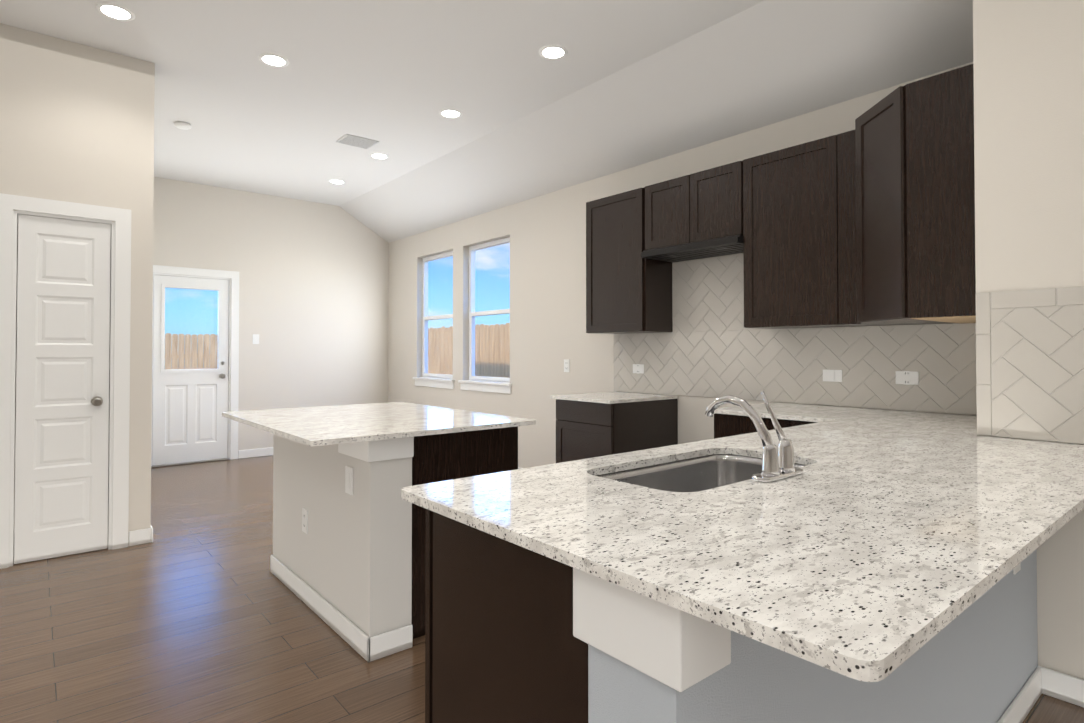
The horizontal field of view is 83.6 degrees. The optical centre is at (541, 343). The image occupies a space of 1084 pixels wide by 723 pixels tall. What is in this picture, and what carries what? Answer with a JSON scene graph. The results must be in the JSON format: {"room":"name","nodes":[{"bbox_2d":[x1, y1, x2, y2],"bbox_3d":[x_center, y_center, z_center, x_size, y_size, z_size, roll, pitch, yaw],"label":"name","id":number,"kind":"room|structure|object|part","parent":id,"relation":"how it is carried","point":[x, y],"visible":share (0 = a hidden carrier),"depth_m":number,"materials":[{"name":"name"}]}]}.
{"room":"kitchen","nodes":[
{"label":"kitchen","id":0,"kind":"room"},
{"bbox_2d":[14,249,17,525],"bbox_3d":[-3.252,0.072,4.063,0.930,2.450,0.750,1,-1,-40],"label":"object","id":1,"kind":"structure","parent":0,"point":[16,361],"depth_m":4.18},
{"bbox_2d":[0,23,154,545],"bbox_3d":[-4.028,-0.305,2.838,3.720,3.170,0.140,1,-1,-40],"label":"wall","id":2,"kind":"structure","parent":0,"point":[76,122],"depth_m":3.80,"materials":[{"name":"beige paint"}]},
{"bbox_2d":[14,214,110,563],"bbox_3d":[-2.906,0.262,3.673,0.462,2.048,0.101,1,-1,-40],"label":"pantry door","id":3,"kind":"structure","parent":2,"relation":"in","point":[62,399],"depth_m":3.68,"materials":[{"name":"white wood"}]},
{"bbox_3d":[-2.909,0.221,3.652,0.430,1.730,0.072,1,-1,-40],"label":"knob","id":4,"kind":"part","parent":3,"relation":"part of","materials":[{"name":"grey metal"}]},
{"bbox_2d":[0,193,130,568],"bbox_3d":[-2.941,0.214,3.730,0.656,2.158,0.157,1,-1,-40],"label":"door frame","id":5,"kind":"structure","parent":2,"relation":"attached to","point":[119,385],"depth_m":3.77,"materials":[{"name":"white wood"}]},
{"bbox_2d":[140,526,152,542],"bbox_3d":[-3.524,1.265,5.121,0.013,0.095,3.053,1,-1,-40],"label":"baseboard","id":6,"kind":"structure","parent":2,"relation":"attached to","point":[147,533],"depth_m":3.94,"materials":[{"name":"white"}]},
{"bbox_2d":[153,177,388,450],"bbox_3d":[-3.407,-0.242,7.322,3.270,3.170,0.140,1,-1,-40],"label":"wall","id":7,"kind":"structure","parent":0,"point":[314,295],"depth_m":7.48,"materials":[{"name":"beige paint"}]},
{"bbox_2d":[152,275,228,464],"bbox_3d":[-3.928,0.284,6.785,0.759,2.064,0.108,1,-1,-40],"label":"back door","id":8,"kind":"structure","parent":7,"relation":"in","point":[189,420],"depth_m":6.78,"materials":[{"name":"white wood"}]},
{"bbox_3d":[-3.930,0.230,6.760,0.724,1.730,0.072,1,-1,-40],"label":"knob","id":9,"kind":"part","parent":8,"relation":"part of","materials":[{"name":"grey metal"}]},
{"bbox_2d":[151,458,229,467],"bbox_3d":[-3.958,1.327,6.819,0.769,0.018,0.170,1,-1,-40],"label":"back door threshold sill","id":10,"kind":"structure","parent":7,"relation":"attached to","point":[183,463],"depth_m":6.75,"materials":[{"name":"silver metal"}]},
{"bbox_2d":[151,265,238,465],"bbox_3d":[-3.963,0.242,6.839,0.953,2.188,0.157,1,-1,-40],"label":"door frame","id":11,"kind":"structure","parent":7,"relation":"attached to","point":[233,330],"depth_m":7.04,"materials":[{"name":"white wood"}]},
{"bbox_2d":[238,447,272,458],"bbox_3d":[-2.842,1.301,7.673,1.846,0.095,0.013,1,-1,-40],"label":"baseboard","id":12,"kind":"structure","parent":7,"relation":"attached to","point":[259,452],"depth_m":7.20,"materials":[{"name":"white"}]},
{"bbox_2d":[253,334,258,343],"bbox_3d":[-3.409,-0.058,7.221,0.072,0.115,0.008,1,-1,-40],"label":"light switch","id":13,"kind":"object","parent":7,"relation":"attached to","point":[255,338],"visible":1,"depth_m":7.22,"materials":[{"name":"white plastic"}]},
{"bbox_2d":[0,0,972,242],"bbox_3d":[-1.416,-1.734,2.137,7.400,0.793,11.000,1,-1,-40],"label":"ceiling","id":14,"kind":"structure","parent":0,"point":[621,85],"depth_m":4.05,"materials":[{"name":"white paint"}]},
{"bbox_2d":[95,3,134,20],"bbox_3d":[-2.390,-1.859,3.396,0.183,0.006,0.183,0,-1,5],"label":"recessed light","id":15,"kind":"object","parent":14,"relation":"in","point":[121,13],"depth_m":3.39,"materials":[{"name":"white plastic"}]},
{"bbox_2d":[174,121,190,129],"bbox_3d":[-3.002,-1.823,5.062,0.124,0.032,0.124,1,-1,-40],"label":"smoke detector","id":16,"kind":"object","parent":14,"relation":"attached to","point":[182,125],"visible":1,"depth_m":5.03,"materials":[{"name":"white plastic"}]},
{"bbox_2d":[258,53,288,66],"bbox_3d":[-1.751,-1.851,3.957,0.183,0.006,0.183,0,-1,5],"label":"recessed light","id":17,"kind":"object","parent":14,"relation":"in","point":[269,59],"depth_m":3.95,"materials":[{"name":"white plastic"}]},
{"bbox_2d":[328,179,345,183],"bbox_3d":[-2.290,-1.812,6.766,0.183,0.006,0.183,0,-1,5],"label":"recessed light","id":18,"kind":"object","parent":14,"relation":"in","point":[335,181],"depth_m":6.75,"materials":[{"name":"white plastic"}]},
{"bbox_2d":[336,134,378,148],"bbox_3d":[-1.669,-1.827,5.480,0.300,0.012,0.250,1,-1,-40],"label":"ceiling vent","id":19,"kind":"object","parent":14,"relation":"in","point":[356,141],"visible":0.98,"depth_m":5.46,"materials":[{"name":"white metal"}]},
{"bbox_2d":[370,153,388,158],"bbox_3d":[-1.580,-1.824,5.887,0.183,0.006,0.183,0,-1,5],"label":"recessed light","id":20,"kind":"object","parent":14,"relation":"in","point":[374,155],"depth_m":5.89,"materials":[{"name":"white plastic"}]},
{"bbox_2d":[439,109,461,117],"bbox_3d":[-0.729,-1.839,4.839,0.183,0.006,0.183,0,-1,5],"label":"recessed light","id":21,"kind":"object","parent":14,"relation":"in","point":[448,113],"depth_m":4.83,"materials":[{"name":"white plastic"}]},
{"bbox_2d":[539,45,567,59],"bbox_3d":[0.071,-1.853,3.852,0.183,0.006,0.183,0,-1,5],"label":"recessed light","id":22,"kind":"object","parent":14,"relation":"in","point":[547,52],"depth_m":3.85,"materials":[{"name":"white plastic"}]},
{"bbox_2d":[0,455,1083,722],"bbox_3d":[-1.397,1.330,2.110,7.450,0.120,11.000,1,-1,-40],"label":"floor","id":23,"kind":"structure","parent":0,"point":[196,611],"depth_m":2.63,"materials":[{"name":"brown wood"}]},
{"bbox_2d":[270,555,412,661],"bbox_3d":[-1.040,1.235,2.988,0.198,0.095,1.313,1,-1,-40],"label":"baseboard","id":24,"kind":"structure","parent":23,"relation":"on","point":[362,643],"depth_m":2.59,"materials":[{"name":"white"}]},
{"bbox_2d":[273,434,411,636],"bbox_3d":[-1.039,0.836,3.003,0.185,0.893,1.300,1,-1,-40],"label":"wall","id":25,"kind":"structure","parent":23,"relation":"on","point":[348,556],"depth_m":2.62,"materials":[{"name":"white paint"}]},
{"bbox_2d":[302,508,307,533],"bbox_3d":[-1.184,0.883,3.025,0.007,0.115,0.072,1,-1,-40],"label":"outlet","id":26,"kind":"object","parent":25,"relation":"attached to","point":[304,520],"visible":1,"depth_m":3.02,"materials":[{"name":"white plastic"}]},
{"bbox_2d":[345,466,352,494],"bbox_3d":[-0.831,0.587,2.607,0.008,0.115,0.072,1,-1,-40],"label":"light switch","id":27,"kind":"object","parent":25,"relation":"attached to","point":[348,480],"visible":1,"depth_m":2.60,"materials":[{"name":"white plastic"}]},
{"bbox_2d":[338,437,413,461],"bbox_3d":[-0.720,0.430,2.613,0.202,0.093,0.317,1,-1,-40],"label":"trim","id":28,"kind":"structure","parent":25,"relation":"attached to","point":[381,450],"depth_m":2.49,"materials":[{"name":"white"}]},
{"bbox_2d":[411,426,517,638],"bbox_3d":[-0.750,0.840,3.277,0.607,0.893,1.250,1,-1,-40],"label":"base cabinet","id":29,"kind":"object","parent":23,"relation":"on","point":[444,457],"visible":0.1,"depth_m":2.73,"materials":[{"name":"brown wood"}]},
{"bbox_2d":[222,402,535,445],"bbox_3d":[-0.884,0.378,3.100,1.070,0.022,1.400,1,-1,-40],"label":"countertop","id":30,"kind":"structure","parent":29,"relation":"on","point":[324,425],"depth_m":2.84,"materials":[{"name":"white stone"}]},
{"bbox_2d":[425,509,587,722],"bbox_3d":[0.041,0.813,1.335,0.370,0.892,0.551,1,-1,-40],"label":"base cabinet","id":31,"kind":"object","parent":23,"relation":"on","point":[503,644],"depth_m":1.21,"materials":[{"name":"brown wood"}]},
{"bbox_2d":[556,399,677,462],"bbox_3d":[0.561,0.858,4.551,0.718,0.892,0.580,1,-1,-40],"label":"base cabinet","id":32,"kind":"object","parent":23,"relation":"on","point":[584,430],"depth_m":4.32,"materials":[{"name":"brown wood"}]},
{"bbox_2d":[550,392,677,403],"bbox_3d":[0.541,0.398,4.552,0.740,0.022,0.622,1,-1,-40],"label":"countertop","id":33,"kind":"structure","parent":32,"relation":"on","point":[613,397],"depth_m":4.45,"materials":[{"name":"white stone"}]},
{"bbox_2d":[714,413,784,438],"bbox_3d":[1.409,0.844,3.538,0.718,0.892,0.462,1,-1,-40],"label":"base cabinet","id":34,"kind":"object","parent":23,"relation":"on","point":[725,425],"depth_m":3.38,"materials":[{"name":"brown wood"}]},
{"bbox_2d":[714,402,885,419],"bbox_3d":[1.469,0.383,3.436,0.750,0.022,0.706,1,-1,-40],"label":"countertop","id":35,"kind":"structure","parent":34,"relation":"on","point":[787,411],"depth_m":3.38,"materials":[{"name":"white stone"}]},
{"bbox_2d":[785,420,817,427],"bbox_3d":[1.637,0.840,3.266,0.718,0.892,0.248,1,-1,-40],"label":"base cabinet","id":36,"kind":"object","parent":23,"relation":"on","point":[788,423],"depth_m":3.12,"materials":[{"name":"brown wood"}]},
{"bbox_2d":[401,410,1083,681],"bbox_3d":[1.163,0.363,2.015,3.044,0.022,1.080,1,-1,-40],"label":"countertop","id":37,"kind":"structure","parent":36,"relation":"on","point":[872,545],"depth_m":1.15,"materials":[{"name":"white stone"}]},
{"bbox_2d":[597,454,805,491],"bbox_3d":[0.471,0.482,1.729,0.746,0.218,0.416,1,-1,-40],"label":"stainless undermount sink","id":38,"kind":"object","parent":37,"relation":"in","point":[701,473],"visible":0.08,"depth_m":1.98,"materials":[{"name":"grey metal"}]},
{"bbox_2d":[705,391,803,481],"bbox_3d":[0.562,0.236,1.647,0.210,0.217,0.224,1,-1,-40],"label":"chrome faucet","id":39,"kind":"object","parent":37,"relation":"on","point":[778,463],"visible":1,"depth_m":1.59,"materials":[{"name":"silver metal"}]},
{"bbox_2d":[588,549,1037,722],"bbox_3d":[0.947,0.817,1.614,2.118,0.893,0.180,1,-1,-40],"label":"wall","id":40,"kind":"structure","parent":23,"relation":"on","point":[976,661],"depth_m":1.28,"materials":[{"name":"grey paint"}]},
{"bbox_2d":[573,568,730,691],"bbox_3d":[0.170,0.425,0.971,0.126,0.128,0.222,1,-1,-40],"label":"trim","id":41,"kind":"structure","parent":40,"relation":"attached to","point":[674,648],"depth_m":0.90,"materials":[{"name":"white"}]},
{"bbox_2d":[1013,563,1020,573],"bbox_3d":[1.598,0.709,2.038,0.072,0.115,0.007,1,-1,-40],"label":"outlet","id":42,"kind":"object","parent":40,"relation":"attached to","point":[1017,568],"visible":0.06,"depth_m":2.03,"materials":[{"name":"white plastic"}]},
{"bbox_2d":[997,667,1041,722],"bbox_3d":[0.942,1.215,1.595,2.119,0.095,0.193,1,-1,-40],"label":"baseboard","id":43,"kind":"structure","parent":40,"relation":"attached to","point":[1019,708],"depth_m":2.05,"materials":[{"name":"white wood"}]},
{"bbox_2d":[388,62,976,467],"bbox_3d":[0.192,-0.065,5.677,0.140,2.770,7.280,1,-1,-40],"label":"wall","id":44,"kind":"structure","parent":0,"point":[546,233],"depth_m":5.78,"materials":[{"name":"beige paint"}]},
{"bbox_2d":[413,251,454,388],"bbox_3d":[-1.275,-0.290,7.399,0.173,1.628,0.950,1,-1,-40],"label":"window","id":45,"kind":"structure","parent":44,"relation":"in","point":[425,321],"depth_m":7.57,"materials":[{"name":"white plastic"}]},
{"bbox_2d":[458,237,511,393],"bbox_3d":[-0.575,-0.301,6.564,0.173,1.628,0.970,1,-1,-40],"label":"window","id":46,"kind":"structure","parent":44,"relation":"in","point":[472,312],"depth_m":6.70,"materials":[{"name":"white plastic"}]},
{"bbox_2d":[564,359,569,371],"bbox_3d":[0.226,0.198,5.518,0.007,0.115,0.072,1,-1,-40],"label":"outlet","id":47,"kind":"object","parent":44,"relation":"attached to","point":[566,365],"visible":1,"depth_m":5.51,"materials":[{"name":"white plastic"}]},
{"bbox_2d":[586,186,672,333],"bbox_3d":[0.673,-0.616,4.743,0.328,1.056,0.610,1,-1,-40],"label":"upper cabinet","id":48,"kind":"object","parent":44,"relation":"attached to","point":[627,292],"depth_m":4.58,"materials":[{"name":"brown wood"}]},
{"bbox_2d":[646,176,685,249],"bbox_3d":[0.997,-0.914,4.359,0.328,0.471,0.397,1,-1,-40],"label":"upper cabinet","id":49,"kind":"object","parent":44,"relation":"attached to","point":[665,200],"depth_m":4.26,"materials":[{"name":"brown wood"}]},
{"bbox_2d":[686,161,741,242],"bbox_3d":[1.253,-0.918,4.054,0.328,0.471,0.399,1,-1,-40],"label":"upper cabinet","id":50,"kind":"object","parent":44,"relation":"attached to","point":[713,195],"depth_m":3.96,"materials":[{"name":"brown wood"}]},
{"bbox_2d":[641,235,742,261],"bbox_3d":[1.107,-0.650,4.188,0.376,0.057,0.786,1,-1,-40],"label":"under-cabinet range hood","id":51,"kind":"object","parent":50,"relation":"attached to","point":[728,245],"visible":0.92,"depth_m":4.11,"materials":[{"name":"grey metal"}]},
{"bbox_2d":[742,138,845,328],"bbox_3d":[1.606,-0.631,3.628,0.328,1.056,0.698,1,-1,-40],"label":"upper cabinet","id":52,"kind":"object","parent":44,"relation":"attached to","point":[782,189],"depth_m":3.59,"materials":[{"name":"brown wood"}]},
{"bbox_2d":[614,253,976,414],"bbox_3d":[1.489,-0.124,4.011,0.006,1.003,2.771,1,-1,-40],"label":"tile backsplash","id":53,"kind":"structure","parent":44,"relation":"attached to","point":[711,345],"depth_m":3.94,"materials":[{"name":"beige tile"}]},
{"bbox_2d":[633,364,643,373],"bbox_3d":[0.771,0.199,4.854,0.007,0.076,0.115,1,-1,-40],"label":"outlet","id":54,"kind":"object","parent":53,"relation":"attached to","point":[638,368],"visible":1,"depth_m":4.85,"materials":[{"name":"white plastic"}]},
{"bbox_2d":[823,370,841,381],"bbox_3d":[1.760,0.192,3.672,0.008,0.072,0.115,1,-1,-40],"label":"outlet","id":55,"kind":"object","parent":53,"relation":"attached to","point":[832,375],"visible":1,"depth_m":3.67,"materials":[{"name":"white plastic"}]},
{"bbox_2d":[895,371,918,384],"bbox_3d":[2.023,0.188,3.358,0.007,0.076,0.115,1,-1,-40],"label":"outlet","id":56,"kind":"object","parent":53,"relation":"attached to","point":[907,377],"visible":1,"depth_m":3.35,"materials":[{"name":"white plastic"}]},
{"bbox_2d":[830,85,905,323],"bbox_3d":[1.630,-0.641,2.933,0.268,1.049,0.313,1,-1,-40],"label":"upper cabinet","id":57,"kind":"object","parent":44,"relation":"attached to","point":[869,220],"depth_m":3.01,"materials":[{"name":"brown wood"}]},
{"bbox_2d":[822,64,975,326],"bbox_3d":[1.895,-0.640,2.980,0.718,1.056,0.663,1,-1,-40],"label":"upper cabinet","id":58,"kind":"object","parent":44,"relation":"attached to","point":[941,271],"depth_m":2.63,"materials":[{"name":"brown wood"}]},
{"bbox_2d":[973,0,1083,679],"bbox_3d":[2.848,-0.329,1.121,0.140,3.170,3.400,1,-1,-40],"label":"wall","id":59,"kind":"structure","parent":0,"point":[1028,62],"depth_m":2.23,"materials":[{"name":"beige paint"}]},
{"bbox_2d":[976,286,1083,443],"bbox_3d":[2.068,0.071,1.930,0.006,0.554,1.149,1,-1,-40],"label":"tile backsplash","id":60,"kind":"structure","parent":59,"relation":"attached to","point":[1030,364],"depth_m":2.24,"materials":[{"name":"beige tile"}]},
{"bbox_2d":[1037,666,1083,707],"bbox_3d":[2.826,1.207,1.006,0.013,0.095,3.225,1,-1,-40],"label":"baseboard","id":61,"kind":"structure","parent":59,"relation":"attached to","point":[1063,687],"depth_m":2.16,"materials":[{"name":"white wood"}]},
{"label":"outside","id":62,"kind":"structure","parent":0,"visible":0},
{"bbox_3d":[-2.485,1.693,10.845,34.000,0.100,44.000,1,-1,-40],"label":"ground","id":63,"kind":"structure","parent":62,"visible":0},
{"bbox_2d":[164,323,509,377],"bbox_3d":[-5.796,0.570,5.509,14.052,1.995,22.044,1,-1,-40],"label":"fence","id":64,"kind":"object","parent":63,"relation":"on","point":[444,348],"depth_m":11.70,"materials":[{"name":"brown wood"}]}
]}

